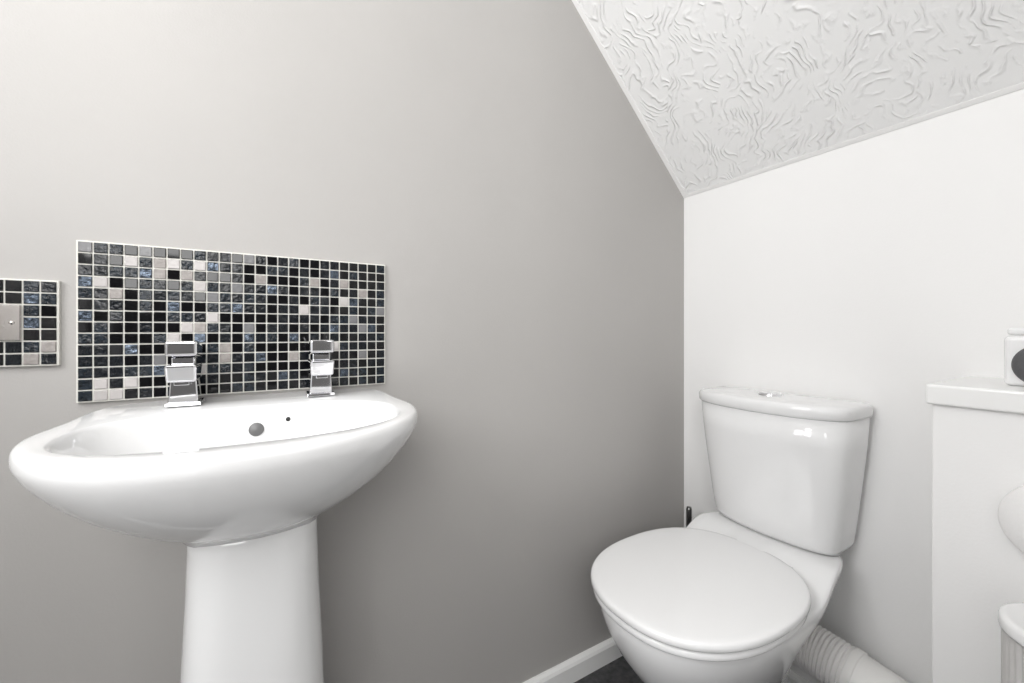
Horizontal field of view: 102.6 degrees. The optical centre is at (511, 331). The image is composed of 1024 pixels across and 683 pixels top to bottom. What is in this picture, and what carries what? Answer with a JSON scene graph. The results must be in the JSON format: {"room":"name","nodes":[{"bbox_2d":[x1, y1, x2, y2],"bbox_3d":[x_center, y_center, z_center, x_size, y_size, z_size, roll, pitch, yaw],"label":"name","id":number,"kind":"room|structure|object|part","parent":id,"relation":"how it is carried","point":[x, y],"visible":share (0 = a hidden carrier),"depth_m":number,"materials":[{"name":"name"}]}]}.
{"room":"bathroom","nodes":[
{"label":"bathroom","id":0,"kind":"room"},
{"bbox_2d":[0,0,683,682],"bbox_3d":[-0.314,-0.190,0.941,2.250,2.550,0.100,0,0,-31],"label":"wall","id":1,"kind":"structure","parent":0,"point":[525,224],"depth_m":0.92,"materials":[{"name":"grey paint"}]},
{"bbox_2d":[0,278,60,366],"bbox_3d":[-0.784,-0.014,0.601,0.170,0.133,0.009,0,0,-30],"label":"surround","id":2,"kind":"object","parent":1,"relation":"attached to","point":[39,344],"depth_m":0.63,"materials":[{"name":"tile"}]},
{"bbox_2d":[0,304,20,340],"bbox_3d":[-0.781,-0.014,0.596,0.091,0.054,0.007,0,0,-31],"label":"light switch","id":3,"kind":"object","parent":2,"relation":"attached to","point":[10,315],"visible":1,"depth_m":0.61,"materials":[{"name":"silver metal"}]},
{"bbox_2d":[76,240,384,402],"bbox_3d":[-0.486,-0.017,0.776,0.483,0.260,0.009,0,0,-31],"label":"mosaic splashback","id":4,"kind":"object","parent":1,"relation":"attached to","point":[254,318],"visible":0.92,"depth_m":0.75,"materials":[{"name":"tile"}]},
{"bbox_2d":[523,637,621,682],"bbox_3d":[-0.284,0.956,0.891,2.050,0.058,0.016,0,0,-31],"label":"baseboard","id":5,"kind":"structure","parent":1,"relation":"attached to","point":[592,659],"depth_m":1.17,"materials":[{"name":"white wood"}]},
{"bbox_2d":[572,0,686,197],"bbox_3d":[0.202,-0.913,1.177,0.921,0.903,0.016,0,0,-31],"label":"trim","id":6,"kind":"structure","parent":1,"relation":"attached to","point":[575,2],"depth_m":1.27,"materials":[{"name":"white paint"}]},
{"bbox_2d":[574,656,642,682],"bbox_3d":[0.300,1.035,-0.102,2.250,0.100,2.520,0,0,-31],"label":"floor","id":7,"kind":"structure","parent":0,"point":[618,670],"depth_m":1.18,"materials":[{"name":"black tile"}]},
{"bbox_2d":[8,389,416,682],"bbox_3d":[-0.376,0.552,0.604,0.467,0.866,0.416,0,0,-31],"label":"basin","id":8,"kind":"object","parent":7,"relation":"on","point":[243,482],"visible":1,"depth_m":0.53,"materials":[{"name":"white ceramic"}]},
{"bbox_2d":[164,341,204,406],"bbox_3d":[-0.538,0.067,0.673,0.048,0.106,0.071,0,0,-31],"label":"tap","id":9,"kind":"object","parent":8,"relation":"on","point":[184,373],"visible":1,"depth_m":0.66,"materials":[{"name":"silver metal"}]},
{"bbox_3d":[-0.537,0.066,0.671,0.041,0.028,0.066,0,0,-30],"label":"spout","id":10,"kind":"part","parent":9,"relation":"part of","materials":[{"name":"silver metal"}]},
{"bbox_3d":[-0.538,0.029,0.673,0.041,0.029,0.061,0,0,-30],"label":"lever","id":11,"kind":"part","parent":9,"relation":"part of","materials":[{"name":"silver metal"}]},
{"bbox_3d":[-0.376,0.199,0.604,0.467,0.162,0.416,0,0,-30],"label":"basin bowl","id":12,"kind":"part","parent":8,"relation":"part of","materials":[{"name":"white ceramic"}]},
{"bbox_2d":[305,340,334,396],"bbox_3d":[-0.362,0.067,0.777,0.048,0.106,0.071,0,0,-31],"label":"tap","id":13,"kind":"object","parent":8,"relation":"on","point":[320,365],"visible":1,"depth_m":0.76,"materials":[{"name":"silver metal"}]},
{"bbox_3d":[-0.362,0.029,0.777,0.041,0.029,0.061,0,0,-30],"label":"lever","id":14,"kind":"part","parent":13,"relation":"part of","materials":[{"name":"silver metal"}]},
{"bbox_3d":[-0.361,0.066,0.775,0.041,0.028,0.066,0,0,-30],"label":"spout","id":15,"kind":"part","parent":13,"relation":"part of","materials":[{"name":"silver metal"}]},
{"bbox_2d":[686,506,691,526],"bbox_3d":[0.565,0.771,1.307,0.094,0.428,0.094,0,0,-31],"label":"toilet brush","id":16,"kind":"object","parent":7,"relation":"on","point":[688,508],"visible":0.13,"depth_m":1.30,"materials":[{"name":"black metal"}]},
{"bbox_2d":[591,386,908,682],"bbox_3d":[0.518,0.572,0.890,0.646,0.826,0.534,0,0,-31],"label":"toilet","id":17,"kind":"object","parent":7,"relation":"on","point":[741,593],"visible":1,"depth_m":0.93,"materials":[{"name":"white ceramic"}]},
{"bbox_3d":[0.403,0.561,0.909,0.458,0.014,0.374,0,0,-30],"label":"seat","id":18,"kind":"part","parent":17,"relation":"part of","materials":[{"name":"white plastic"}]},
{"bbox_3d":[0.403,0.541,0.909,0.468,0.019,0.384,0,0,-30],"label":"seat lid","id":19,"kind":"part","parent":17,"relation":"part of","materials":[{"name":"white plastic"}]},
{"bbox_3d":[0.676,0.182,1.075,0.187,0.036,0.376,0,0,-30],"label":"cistern lid","id":20,"kind":"part","parent":17,"relation":"part of","materials":[{"name":"white ceramic"}]},
{"bbox_2d":[998,602,1023,682],"bbox_3d":[0.724,0.684,0.519,0.140,0.601,0.140,0,0,-31],"label":"waste bin","id":21,"kind":"object","parent":7,"relation":"on","point":[1010,615],"visible":1,"depth_m":0.55,"materials":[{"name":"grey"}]},
{"bbox_3d":[0.724,0.394,0.519,0.140,0.019,0.140,0,0,-30],"label":"lid","id":22,"kind":"part","parent":21,"relation":"part of","materials":[{"name":"white plastic"}]},
{"bbox_2d":[578,0,1023,193],"bbox_3d":[-0.004,-0.964,0.415,2.050,1.002,1.120,0,0,-31],"label":"ceiling","id":23,"kind":"structure","parent":0,"point":[726,90],"depth_m":0.98,"materials":[{"name":"white paint"}]},
{"bbox_2d":[684,88,1023,682],"bbox_3d":[0.947,0.251,0.918,0.100,1.668,1.220,0,0,-31],"label":"wall","id":24,"kind":"structure","parent":0,"point":[878,270],"depth_m":0.97,"materials":[{"name":"white paint"}]},
{"bbox_2d":[789,669,810,682],"bbox_3d":[0.762,0.956,1.118,0.016,0.058,0.654,0,0,-31],"label":"baseboard","id":25,"kind":"structure","parent":24,"relation":"attached to","point":[794,677],"depth_m":1.11,"materials":[{"name":"white wood"}]},
{"bbox_2d":[686,82,1023,196],"bbox_3d":[0.879,-0.467,0.926,0.009,0.009,1.104,0,0,-31],"label":"trim","id":26,"kind":"structure","parent":24,"relation":"attached to","point":[1019,86],"depth_m":0.96,"materials":[{"name":"white paint"}]},
{"bbox_2d":[932,404,1023,682],"bbox_3d":[0.945,0.554,0.582,0.245,0.861,0.443,0,0,-31],"label":"half wall","id":27,"kind":"structure","parent":24,"relation":"attached to","point":[978,454],"depth_m":0.67,"materials":[{"name":"white paint"}]},
{"bbox_2d":[926,376,1023,413],"bbox_3d":[0.939,0.107,0.581,0.256,0.034,0.449,0,0,-31],"label":"ledge shelf","id":28,"kind":"object","parent":27,"relation":"on","point":[983,393],"visible":1,"depth_m":0.67,"materials":[{"name":"white wood"}]},
{"bbox_2d":[1004,328,1023,385],"bbox_3d":[0.879,0.042,0.663,0.096,0.097,0.101,0,0,-31],"label":"air freshener","id":29,"kind":"object","parent":28,"relation":"on","point":[1013,345],"visible":1,"depth_m":0.68,"materials":[{"name":"white plastic"}]},
{"bbox_2d":[998,486,1023,552],"bbox_3d":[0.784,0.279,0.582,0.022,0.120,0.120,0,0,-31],"label":"toilet roll","id":30,"kind":"object","parent":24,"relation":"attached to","point":[1011,507],"visible":1,"depth_m":0.61,"materials":[{"name":"white paper"}]}
]}

